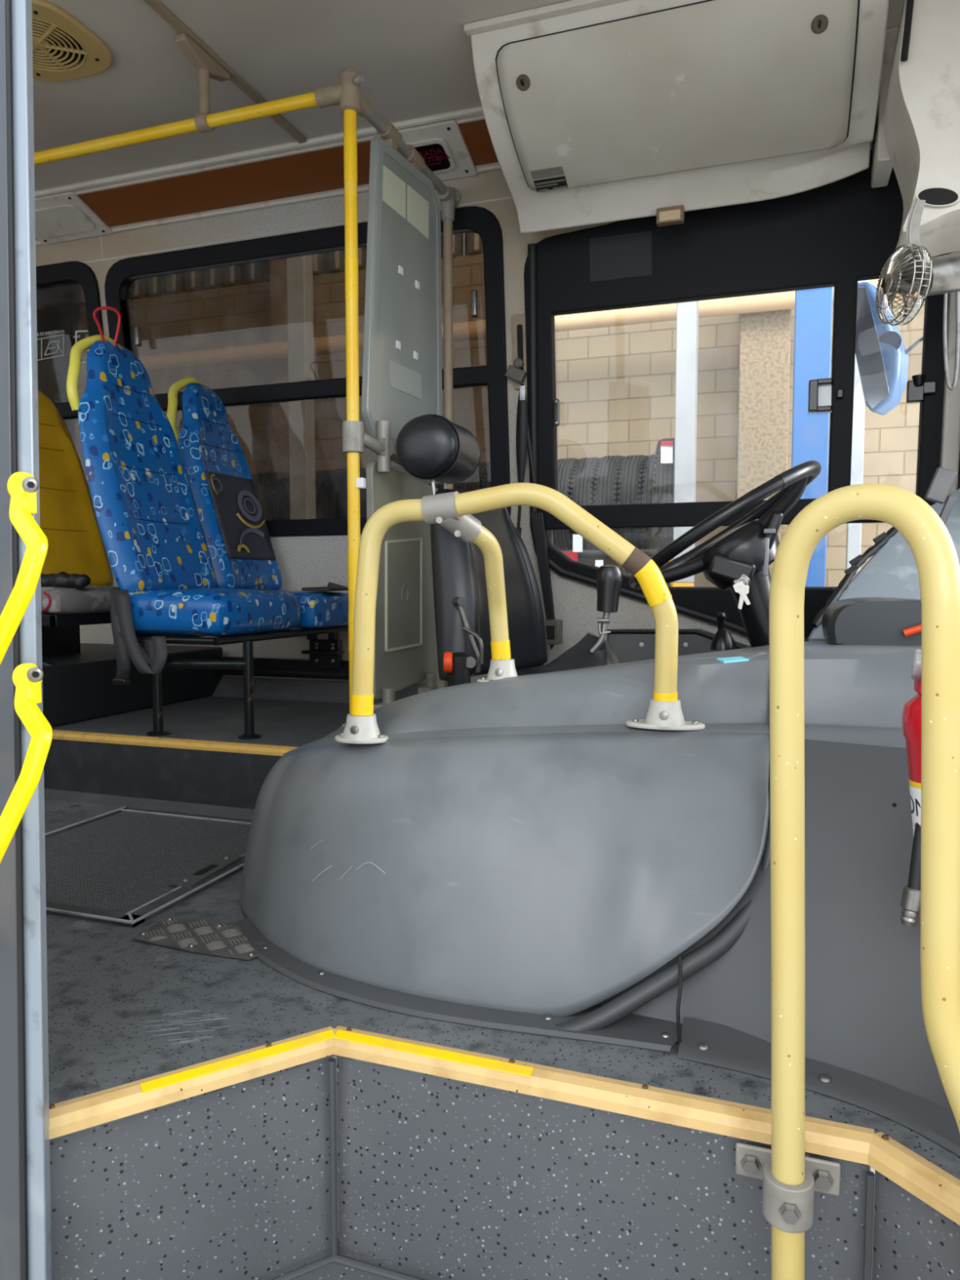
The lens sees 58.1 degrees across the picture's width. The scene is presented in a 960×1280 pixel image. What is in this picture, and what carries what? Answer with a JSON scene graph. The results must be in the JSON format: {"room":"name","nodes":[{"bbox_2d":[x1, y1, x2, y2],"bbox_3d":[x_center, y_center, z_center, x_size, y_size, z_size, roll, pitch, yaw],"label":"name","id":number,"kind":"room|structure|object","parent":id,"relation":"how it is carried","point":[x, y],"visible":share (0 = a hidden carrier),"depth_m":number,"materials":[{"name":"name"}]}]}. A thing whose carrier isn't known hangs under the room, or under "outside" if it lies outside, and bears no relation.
{"room":"transit interior","nodes":[
{"label":"transit interior","id":0,"kind":"room"},
{"bbox_2d":[261,1238,445,1279],"bbox_3d":[0.106,0.994,0.908,1.550,0.030,0.660,1,4,19],"label":"step","id":1,"kind":"structure","parent":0,"point":[333,1271],"depth_m":1.30,"materials":[{"name":"rubber"}]},
{"bbox_2d":[49,1056,332,1279],"bbox_3d":[-0.402,0.799,1.245,0.394,0.315,0.022,-2,4,-31],"label":"step riser","id":2,"kind":"structure","parent":1,"relation":"on","point":[233,1183],"depth_m":1.24,"materials":[{"name":"rubber"}]},
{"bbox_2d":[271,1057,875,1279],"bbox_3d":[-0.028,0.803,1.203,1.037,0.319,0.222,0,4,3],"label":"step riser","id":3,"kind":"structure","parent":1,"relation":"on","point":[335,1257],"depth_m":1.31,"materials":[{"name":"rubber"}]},
{"bbox_2d":[336,1056,870,1279],"bbox_3d":[0.137,0.800,1.223,0.751,0.315,0.022,1,4,20],"label":"step riser","id":4,"kind":"structure","parent":1,"relation":"on","point":[445,1179],"depth_m":1.23,"materials":[{"name":"rubber"}]},
{"bbox_2d":[871,1169,959,1279],"bbox_3d":[0.528,0.812,1.040,0.022,0.315,0.112,-2,4,-29],"label":"step riser","id":5,"kind":"structure","parent":1,"relation":"on","point":[912,1240],"depth_m":1.04,"materials":[{"name":"rubber"}]},
{"bbox_2d":[35,140,872,688],"bbox_3d":[-1.013,-0.787,3.754,6.000,1.998,0.275,1,4,19],"label":"wall","id":6,"kind":"structure","parent":0,"point":[304,561],"depth_m":3.48,"materials":[{"name":"plastic"}]},
{"bbox_2d":[35,261,103,485],"bbox_3d":[-2.769,-1.119,4.299,2.347,1.194,0.196,1,4,19],"label":"window","id":7,"kind":"structure","parent":6,"relation":"in","point":[68,293],"depth_m":3.95,"materials":[{"name":"black"}]},
{"bbox_2d":[35,191,112,244],"bbox_3d":[-1.804,-1.798,3.688,0.386,0.088,0.231,1,4,19],"label":"plate","id":8,"kind":"object","parent":6,"relation":"attached to","point":[64,216],"visible":0.73,"depth_m":3.67,"materials":[{"name":"white"}]},
{"bbox_2d":[42,643,222,727],"bbox_3d":[-2.580,0.141,3.783,2.660,0.210,1.090,1,4,19],"label":"step riser","id":9,"kind":"structure","parent":6,"relation":"attached to","point":[81,687],"depth_m":3.23,"materials":[{"name":"black"}]},
{"bbox_2d":[37,390,119,665],"bbox_3d":[-1.580,-0.456,3.282,0.556,1.091,0.628,1,4,19],"label":"chair","id":10,"kind":"object","parent":9,"relation":"on","point":[68,522],"visible":0.48,"depth_m":3.40,"materials":[{"name":"plastic"}]},
{"bbox_2d":[41,591,51,612],"bbox_3d":[-1.516,-0.129,2.954,0.128,0.074,0.008,1,4,19],"label":"print","id":11,"kind":"object","parent":10,"relation":"attached to","point":[46,596],"depth_m":2.94,"materials":[{"name":"red"}]},
{"bbox_2d":[40,571,90,589],"bbox_3d":[-1.495,-0.210,3.071,0.260,0.067,0.074,1,4,19],"label":"jacket","id":12,"kind":"object","parent":10,"relation":"on","point":[61,580],"visible":0.8,"depth_m":3.03,"materials":[{"name":"black fabric"}]},
{"bbox_2d":[40,585,119,614],"bbox_3d":[-1.542,-0.154,3.261,0.450,0.103,0.560,1,4,19],"label":"cushion","id":13,"kind":"object","parent":10,"relation":"on","point":[91,599],"depth_m":3.01,"materials":[{"name":"grey fabric"}]},
{"bbox_2d":[77,140,370,226],"bbox_3d":[-0.931,-1.783,3.388,1.485,0.063,0.176,1,4,19],"label":"panel","id":14,"kind":"object","parent":6,"relation":"attached to","point":[322,170],"visible":0.79,"depth_m":3.40,"materials":[{"name":"brown"}]},
{"bbox_2d":[216,656,349,679],"bbox_3d":[-0.712,0.123,3.675,0.940,0.080,0.050,1,4,19],"label":"baseboard","id":15,"kind":"structure","parent":6,"relation":"attached to","point":[262,666],"depth_m":3.70,"materials":[{"name":"black"}]},
{"bbox_2d":[81,196,511,263],"bbox_3d":[-1.788,-1.713,3.825,4.050,0.099,0.017,1,4,19],"label":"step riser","id":16,"kind":"structure","parent":6,"relation":"attached to","point":[507,197],"depth_m":3.54,"materials":[{"name":"plastic"}]},
{"bbox_2d":[104,107,511,687],"bbox_3d":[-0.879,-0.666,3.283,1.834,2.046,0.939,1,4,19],"label":"window","id":17,"kind":"structure","parent":6,"relation":"in","point":[260,323],"depth_m":3.61,"materials":[{"name":"black"}]},
{"bbox_2d":[212,675,426,704],"bbox_3d":[-0.688,0.214,3.657,1.000,0.080,0.080,1,4,19],"label":"step riser","id":18,"kind":"structure","parent":6,"relation":"attached to","point":[322,691],"depth_m":3.69,"materials":[{"name":"plastic"}]},
{"bbox_2d":[397,119,476,181],"bbox_3d":[-0.160,-1.760,3.122,0.241,0.092,0.236,1,4,19],"label":"stop sign","id":19,"kind":"object","parent":6,"relation":"attached to","point":[443,148],"visible":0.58,"depth_m":3.08,"materials":[{"name":"white"}]},
{"bbox_2d":[35,26,898,244],"bbox_3d":[-1.149,-1.792,3.451,5.700,0.100,0.258,1,4,19],"label":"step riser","id":20,"kind":"structure","parent":6,"relation":"attached to","point":[477,110],"depth_m":3.30,"materials":[{"name":"plastic"}]},
{"bbox_2d":[457,119,498,165],"bbox_3d":[0.084,-1.761,3.038,0.300,0.063,0.176,1,4,19],"label":"panel","id":21,"kind":"object","parent":6,"relation":"attached to","point":[476,135],"visible":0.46,"depth_m":3.06,"materials":[{"name":"brown"}]},
{"bbox_2d":[505,313,562,644],"bbox_3d":[0.192,-0.578,3.037,0.218,1.255,0.704,0,4,3],"label":"belt","id":22,"kind":"object","parent":6,"relation":"hanging from","point":[517,372],"visible":0.79,"depth_m":3.25,"materials":[{"name":"black"}]},
{"bbox_2d":[530,511,555,649],"bbox_3d":[0.250,-0.226,3.338,0.116,0.533,0.044,-1,4,-22],"label":"duct","id":23,"kind":"object","parent":6,"relation":"attached to","point":[538,523],"visible":0.79,"depth_m":3.33,"materials":[{"name":"black plastic"}]},
{"bbox_2d":[524,150,951,641],"bbox_3d":[0.864,-0.789,3.087,1.426,1.621,0.254,1,4,19],"label":"window","id":24,"kind":"structure","parent":6,"relation":"in","point":[841,233],"depth_m":2.98,"materials":[{"name":"black"}]},
{"bbox_2d":[871,29,897,187],"bbox_3d":[1.221,-1.597,2.607,0.048,0.370,0.190,1,4,19],"label":"upright","id":25,"kind":"object","parent":6,"relation":"attached to","point":[882,166],"visible":0.56,"depth_m":2.53,"materials":[{"name":"plastic"}]},
{"bbox_2d":[939,250,959,495],"bbox_3d":[1.536,-0.822,2.802,0.052,1.762,0.246,1,4,19],"label":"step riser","id":26,"kind":"structure","parent":6,"relation":"attached to","point":[950,435],"depth_m":2.80,"materials":[{"name":"plastic"}]},
{"bbox_2d":[32,0,904,191],"bbox_3d":[-1.437,-1.783,2.388,6.050,0.030,1.980,1,4,19],"label":"ceiling","id":27,"kind":"structure","parent":0,"point":[414,58],"depth_m":2.71,"materials":[{"name":"plastic"}]},
{"bbox_2d":[31,0,111,81],"bbox_3d":[-1.310,-1.767,2.555,0.367,0.023,0.367,1,4,19],"label":"ceiling vent","id":28,"kind":"object","parent":27,"relation":"in","point":[64,49],"visible":0.69,"depth_m":2.57,"materials":[{"name":"brown"}]},
{"bbox_2d":[31,17,87,72],"bbox_3d":[-1.310,-1.765,2.555,0.268,0.016,0.271,1,4,19],"label":"grille","id":29,"kind":"object","parent":28,"relation":"attached to","point":[56,48],"depth_m":2.58,"materials":[{"name":"brown"}]},
{"bbox_2d":[34,32,317,165],"bbox_3d":[-2.160,-1.691,3.079,3.636,0.243,0.220,1,4,19],"label":"handrail","id":30,"kind":"object","parent":27,"relation":"hanging from","point":[203,122],"visible":0.98,"depth_m":2.61,"materials":[{"name":"metal"}]},
{"bbox_2d":[143,0,306,143],"bbox_3d":[-0.955,-1.752,2.238,0.032,0.012,1.910,1,4,19],"label":"strip","id":31,"kind":"object","parent":27,"relation":"attached to","point":[156,5],"visible":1,"depth_m":2.67,"materials":[{"name":"plastic"}]},
{"bbox_2d":[463,0,629,35],"bbox_3d":[0.631,-1.750,2.268,1.428,0.019,0.030,1,4,19],"label":"trim strip","id":32,"kind":"object","parent":27,"relation":"attached to","point":[571,6],"visible":1,"depth_m":2.43,"materials":[{"name":"plastic"}]},
{"bbox_2d":[470,0,888,234],"bbox_3d":[0.604,-1.570,2.646,1.118,0.424,0.659,1,4,19],"label":"compartment","id":33,"kind":"object","parent":27,"relation":"attached to","point":[665,109],"visible":1,"depth_m":2.51,"materials":[{"name":"white"}]},
{"bbox_2d":[656,204,684,226],"bbox_3d":[0.627,-1.395,2.844,0.088,0.050,0.030,1,4,19],"label":"lamp","id":34,"kind":"object","parent":33,"relation":"attached to","point":[666,215],"depth_m":2.83,"materials":[{"name":"beige"}]},
{"bbox_2d":[884,0,959,259],"bbox_3d":[1.241,-1.340,2.193,0.362,0.665,0.328,1,4,19],"label":"cover","id":35,"kind":"object","parent":33,"relation":"hanging from","point":[922,122],"visible":0.92,"depth_m":2.11,"materials":[{"name":"white"}]},
{"bbox_2d":[875,197,959,325],"bbox_3d":[1.066,-0.896,2.039,0.221,0.293,0.180,0,4,5],"label":"fan","id":36,"kind":"object","parent":35,"relation":"hanging from","point":[904,275],"visible":1,"depth_m":2.04,"materials":[{"name":"metal"}]},
{"bbox_2d":[942,291,959,390],"bbox_3d":[1.312,-0.880,2.404,0.044,0.365,0.010,1,4,19],"label":"hanging rod","id":37,"kind":"object","parent":35,"relation":"hanging from","point":[957,293],"visible":0.83,"depth_m":2.40,"materials":[{"name":"metal"}]},
{"bbox_2d":[44,798,959,1225],"bbox_3d":[-1.520,0.562,2.223,5.700,0.031,1.470,1,4,19],"label":"floor","id":38,"kind":"structure","parent":0,"point":[104,984],"depth_m":1.35,"materials":[{"name":"rubber"}]},
{"bbox_2d":[44,806,251,928],"bbox_3d":[-0.889,0.539,2.184,0.661,0.022,0.728,1,4,19],"label":"floor hatch","id":39,"kind":"object","parent":38,"relation":"on","point":[124,866],"visible":0.94,"depth_m":2.12,"materials":[{"name":"rubber"}]},
{"bbox_2d":[44,788,253,819],"bbox_3d":[-2.197,0.483,3.090,3.850,0.018,0.050,1,4,19],"label":"step riser","id":40,"kind":"structure","parent":38,"relation":"on","point":[154,804],"depth_m":2.68,"materials":[{"name":"plastic"}]},
{"bbox_2d":[48,1026,334,1139],"bbox_3d":[-0.394,0.617,1.221,0.402,0.030,0.038,-2,4,-31],"label":"stair nosing","id":41,"kind":"structure","parent":38,"relation":"on","point":[84,1112],"depth_m":1.20,"materials":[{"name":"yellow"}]},
{"bbox_2d":[132,916,267,959],"bbox_3d":[-0.523,0.576,1.682,0.289,0.008,0.134,1,4,19],"label":"plate","id":42,"kind":"object","parent":38,"relation":"on","point":[195,935],"visible":1,"depth_m":1.67,"materials":[{"name":"metal"}]},
{"bbox_2d":[51,695,349,746],"bbox_3d":[-2.006,0.356,3.635,3.850,0.200,1.100,1,4,19],"label":"platform","id":43,"kind":"object","parent":38,"relation":"on","point":[281,722],"depth_m":3.08,"materials":[{"name":"plastic"}]},
{"bbox_2d":[44,738,281,808],"bbox_3d":[-2.188,0.398,3.110,3.850,0.185,0.015,1,4,19],"label":"step riser","id":44,"kind":"structure","parent":43,"relation":"attached to","point":[215,778],"depth_m":2.69,"materials":[{"name":"rubber"}]},
{"bbox_2d":[52,729,298,755],"bbox_3d":[-2.207,0.294,3.126,3.808,0.033,0.044,1,4,19],"label":"stair nosing","id":45,"kind":"structure","parent":43,"relation":"attached to","point":[265,749],"depth_m":2.68,"materials":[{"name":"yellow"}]},
{"bbox_2d":[135,625,348,739],"bbox_3d":[-0.805,0.123,3.184,0.483,0.324,0.936,1,4,19],"label":"frame","id":46,"kind":"object","parent":43,"relation":"on","point":[323,653],"visible":0.8,"depth_m":2.80,"materials":[{"name":"black metal"}]},
{"bbox_2d":[66,334,301,636],"bbox_3d":[-1.035,-0.552,3.006,0.662,1.048,0.520,1,4,19],"label":"chair","id":47,"kind":"object","parent":46,"relation":"on","point":[148,521],"visible":1,"depth_m":2.93,"materials":[{"name":"blue fabric"}]},
{"bbox_2d":[93,306,121,346],"bbox_3d":[-1.294,-1.088,2.998,0.118,0.138,0.010,1,4,19],"label":"strap loop","id":48,"kind":"object","parent":47,"relation":"on","point":[102,308],"visible":1,"depth_m":2.99,"materials":[{"name":"fabric"}]},
{"bbox_2d":[110,587,167,684],"bbox_3d":[-1.109,-0.009,2.761,0.282,0.315,0.078,2,4,34],"label":"belt","id":49,"kind":"object","parent":47,"relation":"hanging from","point":[154,655],"visible":1,"depth_m":2.75,"materials":[{"name":"grey"}]},
{"bbox_2d":[128,588,301,636],"bbox_3d":[-0.920,-0.102,2.996,0.420,0.152,0.520,1,4,19],"label":"cushion","id":50,"kind":"object","parent":47,"relation":"on","point":[213,612],"depth_m":2.78,"materials":[{"name":"blue fabric"}]},
{"bbox_2d":[166,377,348,629],"bbox_3d":[-0.864,-0.560,3.455,0.692,1.008,0.457,1,4,19],"label":"chair","id":51,"kind":"object","parent":46,"relation":"on","point":[240,545],"visible":0.89,"depth_m":3.42,"materials":[{"name":"blue fabric"}]},
{"bbox_2d":[210,474,218,494],"bbox_3d":[-1.038,-0.609,3.370,0.028,0.082,0.050,1,4,19],"label":"print","id":52,"kind":"object","parent":51,"relation":"attached to","point":[214,485],"depth_m":3.38,"materials":[{"name":"yellow"}]},
{"bbox_2d":[212,477,222,491],"bbox_3d":[-1.033,-0.610,3.393,0.019,0.057,0.066,1,4,19],"label":"print","id":53,"kind":"object","parent":51,"relation":"attached to","point":[217,486],"depth_m":3.41,"materials":[{"name":"grey"}]},
{"bbox_2d":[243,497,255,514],"bbox_3d":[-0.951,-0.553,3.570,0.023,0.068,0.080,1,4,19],"label":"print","id":54,"kind":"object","parent":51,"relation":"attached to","point":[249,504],"depth_m":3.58,"materials":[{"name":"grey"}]},
{"bbox_2d":[237,490,262,521],"bbox_3d":[-0.952,-0.553,3.570,0.041,0.130,0.153,1,4,19],"label":"print","id":55,"kind":"object","parent":51,"relation":"attached to","point":[249,509],"depth_m":3.57,"materials":[{"name":"grey"}]},
{"bbox_2d":[241,494,258,517],"bbox_3d":[-0.951,-0.553,3.570,0.031,0.094,0.112,1,4,19],"label":"print","id":56,"kind":"object","parent":51,"relation":"attached to","point":[250,503],"depth_m":3.58,"materials":[{"name":"grey"}]},
{"bbox_2d":[236,512,265,528],"bbox_3d":[-0.935,-0.488,3.550,0.014,0.057,0.186,2,4,23],"label":"print","id":57,"kind":"object","parent":51,"relation":"attached to","point":[244,520],"depth_m":3.55,"materials":[{"name":"yellow"}]},
{"bbox_2d":[240,528,264,546],"bbox_3d":[-0.931,-0.415,3.513,0.019,0.084,0.197,1,4,14],"label":"print","id":58,"kind":"object","parent":51,"relation":"attached to","point":[248,536],"depth_m":3.53,"materials":[{"name":"grey"}]},
{"bbox_2d":[278,590,348,629],"bbox_3d":[-0.752,-0.125,3.434,0.450,0.143,0.400,1,4,19],"label":"cushion","id":59,"kind":"object","parent":51,"relation":"on","point":[319,609],"depth_m":3.25,"materials":[{"name":"blue fabric"}]},
{"bbox_2d":[302,582,347,591],"bbox_3d":[-0.595,-0.210,3.399,0.112,0.037,0.239,1,4,16],"label":"pouch","id":60,"kind":"object","parent":51,"relation":"on","point":[331,586],"visible":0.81,"depth_m":3.34,"materials":[{"name":"black fabric"}]},
{"bbox_2d":[314,67,371,713],"bbox_3d":[-0.387,-0.651,2.555,0.152,1.949,0.135,1,4,19],"label":"stanchion","id":61,"kind":"object","parent":43,"relation":"on","point":[347,94],"visible":0.79,"depth_m":2.49,"materials":[{"name":"yellow paint"}]},
{"bbox_2d":[363,420,402,473],"bbox_3d":[-0.263,-0.590,2.696,0.063,0.155,0.382,2,4,23],"label":"bracket","id":62,"kind":"object","parent":61,"relation":"attached to","point":[383,446],"visible":0.96,"depth_m":2.60,"materials":[{"name":"metal"}]},
{"bbox_2d":[361,136,442,455],"bbox_3d":[-0.243,-1.069,2.826,0.028,1.017,0.600,1,4,19],"label":"partition panel","id":63,"kind":"object","parent":61,"relation":"attached to","point":[402,381],"visible":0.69,"depth_m":2.76,"materials":[{"name":"grey"}]},
{"bbox_2d":[234,644,770,1051],"bbox_3d":[-0.010,0.305,1.869,1.254,0.587,1.020,1,4,19],"label":"engine cover","id":64,"kind":"object","parent":38,"relation":"on","point":[514,854],"visible":0.92,"depth_m":1.48,"materials":[{"name":"grey"}]},
{"bbox_2d":[334,482,705,743],"bbox_3d":[0.075,-0.051,1.677,0.690,0.481,0.248,0,4,7],"label":"grab rail","id":65,"kind":"object","parent":64,"relation":"on","point":[453,511],"visible":0.97,"depth_m":1.58,"materials":[{"name":"metal"}]},
{"bbox_2d":[342,713,380,741],"bbox_3d":[-0.226,0.164,1.645,0.074,0.044,0.074,1,4,19],"label":"socket","id":66,"kind":"object","parent":65,"relation":"attached to","point":[358,726],"depth_m":1.62,"materials":[{"name":"metal"}]},
{"bbox_2d":[486,658,517,679],"bbox_3d":[0.046,0.062,1.780,0.067,0.044,0.067,1,4,19],"label":"socket","id":67,"kind":"object","parent":65,"relation":"attached to","point":[499,668],"depth_m":1.76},
{"bbox_2d":[644,698,684,727],"bbox_3d":[0.337,0.131,1.572,0.074,0.044,0.074,1,4,19],"label":"socket","id":68,"kind":"object","parent":65,"relation":"attached to","point":[661,713],"depth_m":1.55,"materials":[{"name":"metal"}]},
{"bbox_2d":[525,564,622,670],"bbox_3d":[0.238,-0.044,2.025,0.205,0.261,0.260,1,4,19],"label":"lever","id":69,"kind":"object","parent":64,"relation":"attached to","point":[592,651],"visible":0.94,"depth_m":1.96,"materials":[{"name":"black"}]},
{"bbox_2d":[333,1026,875,1164],"bbox_3d":[0.132,0.618,1.198,0.759,0.030,0.038,1,4,20],"label":"stair nosing","id":70,"kind":"object","parent":38,"relation":"on","point":[836,1140],"depth_m":1.18,"materials":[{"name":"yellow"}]},
{"bbox_2d":[592,640,959,1155],"bbox_3d":[0.913,0.301,1.669,1.096,0.563,1.530,4,5,44],"label":"panel","id":71,"kind":"object","parent":38,"relation":"on","point":[867,1046],"visible":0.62,"depth_m":1.29,"materials":[{"name":"grey plastic"}]},
{"bbox_2d":[710,613,736,650],"bbox_3d":[0.708,-0.026,2.510,0.072,0.107,0.072,1,4,19],"label":"parking brake","id":72,"kind":"object","parent":71,"relation":"attached to","point":[723,640],"visible":0.98,"depth_m":2.49,"materials":[{"name":"black"}]},
{"bbox_2d":[629,460,821,647],"bbox_3d":[0.632,-0.144,2.264,0.474,0.616,0.556,1,4,19],"label":"steering wheel","id":73,"kind":"object","parent":71,"relation":"attached to","point":[746,548],"visible":0.8,"depth_m":2.16,"materials":[{"name":"black"}]},
{"bbox_2d":[733,577,750,608],"bbox_3d":[0.647,-0.115,2.136,0.042,0.078,0.007,1,4,19],"label":"keys","id":74,"kind":"object","parent":73,"relation":"hanging from","point":[740,588],"visible":1,"depth_m":2.13,"materials":[{"name":"silver metal"}]},
{"bbox_2d":[715,651,767,662],"bbox_3d":[0.467,0.030,1.535,0.178,0.010,0.046,-3,5,-39],"label":"card","id":75,"kind":"object","parent":71,"relation":"on","point":[738,659],"visible":1,"depth_m":1.52,"materials":[{"name":"teal"}]},
{"bbox_2d":[900,648,921,927],"bbox_3d":[0.623,0.198,1.145,0.122,0.379,0.114,1,4,19],"label":"fire extinguisher","id":76,"kind":"object","parent":71,"relation":"attached to","point":[910,903],"visible":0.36,"depth_m":1.13,"materials":[{"name":"red metal"}]},
{"bbox_2d":[902,624,921,636],"bbox_3d":[0.964,-0.025,1.891,0.071,0.040,0.016,1,4,19],"label":"stick","id":77,"kind":"object","parent":71,"relation":"on","point":[917,628],"visible":0.56,"depth_m":1.89,"materials":[{"name":"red plastic"}]},
{"bbox_2d":[735,483,959,1279],"bbox_3d":[0.434,0.339,0.970,0.125,1.015,0.315,-4,5,-44],"label":"handrail","id":78,"kind":"object","parent":38,"relation":"attached to","point":[790,1178],"visible":1,"depth_m":0.96,"materials":[{"name":"metal"}]},
{"bbox_2d":[867,1132,959,1225],"bbox_3d":[0.586,0.637,0.898,0.038,0.030,0.405,-2,4,-30],"label":"stair nosing","id":79,"kind":"object","parent":38,"relation":"on","point":[917,1175],"depth_m":1.01,"materials":[{"name":"brown"}]},
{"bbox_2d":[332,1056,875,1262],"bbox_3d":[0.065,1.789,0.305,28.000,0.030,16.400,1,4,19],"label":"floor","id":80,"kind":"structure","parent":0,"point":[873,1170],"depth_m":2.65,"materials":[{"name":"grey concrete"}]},
{"bbox_2d":[560,548,672,586],"bbox_3d":[-0.953,0.148,8.538,5.725,2.183,0.660,1,4,19],"label":"rack","id":81,"kind":"object","parent":80,"relation":"on","point":[650,553],"visible":0.02,"depth_m":7.53,"materials":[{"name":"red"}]},
{"bbox_2d":[549,457,578,550],"bbox_3d":[0.816,-1.209,7.896,0.197,0.886,0.886,1,4,19],"label":"tyre","id":82,"kind":"object","parent":81,"relation":"on","point":[562,540],"visible":0.3,"depth_m":7.58,"materials":[{"name":"grey rubber"}]},
{"bbox_2d":[573,534,582,551],"bbox_3d":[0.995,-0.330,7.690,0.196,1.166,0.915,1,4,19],"label":"label","id":83,"kind":"object","parent":81,"relation":"on","point":[577,539],"visible":0.02,"depth_m":7.24,"materials":[{"name":"white paper"}]},
{"bbox_2d":[569,457,599,556],"bbox_3d":[1.008,-1.201,7.825,0.197,0.886,0.886,1,4,19],"label":"tyre","id":84,"kind":"object","parent":81,"relation":"on","point":[583,484],"visible":0.35,"depth_m":7.46,"materials":[{"name":"grey rubber"}]},
{"bbox_2d":[593,455,625,549],"bbox_3d":[1.201,-1.203,7.758,0.197,0.886,0.886,1,4,19],"label":"tyre","id":85,"kind":"object","parent":81,"relation":"on","point":[606,487],"visible":0.36,"depth_m":7.38,"materials":[{"name":"grey rubber"}]},
{"bbox_2d":[617,454,648,548],"bbox_3d":[1.396,-1.194,7.693,0.197,0.886,0.886,1,4,19],"label":"tyre","id":86,"kind":"object","parent":81,"relation":"on","point":[630,481],"visible":0.56,"depth_m":7.34,"materials":[{"name":"grey rubber"}]},
{"bbox_2d":[641,454,657,548],"bbox_3d":[1.588,-1.187,7.622,0.196,0.886,0.886,1,4,19],"label":"tyre","id":87,"kind":"object","parent":81,"relation":"on","point":[649,534],"visible":0.24,"depth_m":7.29,"materials":[{"name":"grey rubber"}]},
{"bbox_2d":[652,438,674,551],"bbox_3d":[1.632,-1.211,7.349,0.196,0.992,1.016,1,4,19],"label":"tyre","id":88,"kind":"object","parent":81,"relation":"on","point":[664,473],"visible":0.38,"depth_m":6.92,"materials":[{"name":"grey rubber"}]},
{"bbox_2d":[672,301,698,586],"bbox_3d":[1.631,-2.503,6.791,0.153,7.700,0.180,1,4,19],"label":"steel column","id":89,"kind":"structure","parent":80,"relation":"on","point":[687,313],"depth_m":6.76,"materials":[{"name":"white"}]},
{"bbox_2d":[791,286,832,586],"bbox_3d":[2.373,-2.462,6.149,0.243,7.700,0.250,1,4,19],"label":"column","id":90,"kind":"structure","parent":80,"relation":"on","point":[813,307],"depth_m":6.08,"materials":[{"name":"blue paint"}]},
{"bbox_2d":[845,280,868,579],"bbox_3d":[3.031,-2.510,6.898,0.106,7.700,0.100,1,4,19],"label":"downpipe","id":91,"kind":"object","parent":80,"relation":"on","point":[853,548],"visible":0.02,"depth_m":6.92,"materials":[{"name":"metal"}]},
{"bbox_2d":[555,296,924,586],"bbox_3d":[2.781,-1.277,7.966,28.000,5.100,0.200,1,4,19],"label":"wall","id":92,"kind":"structure","parent":0,"point":[615,385],"depth_m":8.10,"materials":[{"name":"brick"}]},
{"bbox_2d":[736,309,791,577],"bbox_3d":[2.524,-2.559,7.649,0.418,7.700,0.390,1,4,19],"label":"pilaster","id":93,"kind":"object","parent":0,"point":[764,367],"visible":0.15,"depth_m":7.50,"materials":[{"name":"stone"}]},
{"bbox_2d":[554,278,920,332],"bbox_3d":[2.579,-2.873,7.276,26.000,0.170,0.170,1,4,19],"label":"pipe","id":94,"kind":"object","parent":93,"relation":"attached to","point":[779,300],"visible":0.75,"depth_m":7.53,"materials":[{"name":"brown"}]},
{"bbox_3d":[0.733,0.482,2.534,2.050,0.150,1.400,1,4,19],"label":"floor","id":95,"kind":"structure","parent":0,"visible":0},
{"bbox_2d":[365,461,438,710],"bbox_3d":[-0.217,-0.089,2.908,0.067,0.943,0.602,1,4,19],"label":"partition panel","id":96,"kind":"object","parent":95,"relation":"on","point":[406,654],"visible":0.7,"depth_m":2.82,"materials":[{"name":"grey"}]},
{"bbox_2d":[395,413,563,686],"bbox_3d":[0.119,-0.135,2.605,0.713,1.072,0.594,1,4,19],"label":"chair","id":97,"kind":"object","parent":95,"relation":"on","point":[433,447],"visible":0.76,"depth_m":2.54,"materials":[{"name":"black leather"}]},
{"bbox_2d":[515,666,563,675],"bbox_3d":[0.257,0.158,2.620,0.450,0.133,0.470,1,4,19],"label":"cushion","id":98,"kind":"object","parent":97,"relation":"on","point":[521,670],"depth_m":2.61,"materials":[{"name":"black leather"}]},
{"bbox_2d":[606,628,751,662],"bbox_3d":[0.702,0.167,3.006,0.494,0.420,0.232,1,4,19],"label":"box","id":99,"kind":"object","parent":95,"relation":"on","point":[628,645],"visible":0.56,"depth_m":2.94,"materials":[{"name":"black plastic"}]},
{"bbox_3d":[-1.907,-0.377,1.576,5.750,2.730,0.030,1,4,19],"label":"wall","id":100,"kind":"structure","parent":0,"visible":0},
{"bbox_2d":[0,0,52,1279],"bbox_3d":[-0.640,0.060,1.038,0.401,1.761,0.129,1,4,19],"label":"door","id":101,"kind":"structure","parent":100,"relation":"in","point":[25,732],"depth_m":1.03,"materials":[{"name":"metal"}]},
{"bbox_3d":[1.457,-0.385,1.696,0.030,2.730,2.400,1,4,19],"label":"wall","id":102,"kind":"structure","parent":0,"visible":0},
{"bbox_2d":[808,466,959,645],"bbox_3d":[1.292,-0.214,2.382,0.724,0.525,1.125,1,4,19],"label":"dashboard","id":103,"kind":"object","parent":102,"relation":"attached to","point":[882,600],"depth_m":2.39,"materials":[{"name":"grey plastic"}]},
{"bbox_2d":[821,597,921,645],"bbox_3d":[1.082,-0.041,2.061,0.483,0.117,0.360,1,4,19],"label":"hood","id":104,"kind":"object","parent":103,"relation":"attached to","point":[855,620],"depth_m":1.94,"materials":[{"name":"grey"}]},
{"label":"outside","id":105,"kind":"structure","parent":0,"visible":0},
{"bbox_2d":[855,281,923,415],"bbox_3d":[1.601,-1.108,3.262,0.365,0.489,0.120,1,4,19],"label":"mirror","id":106,"kind":"object","parent":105,"point":[882,355],"visible":0.8,"depth_m":3.25,"materials":[{"name":"blue mirror"}]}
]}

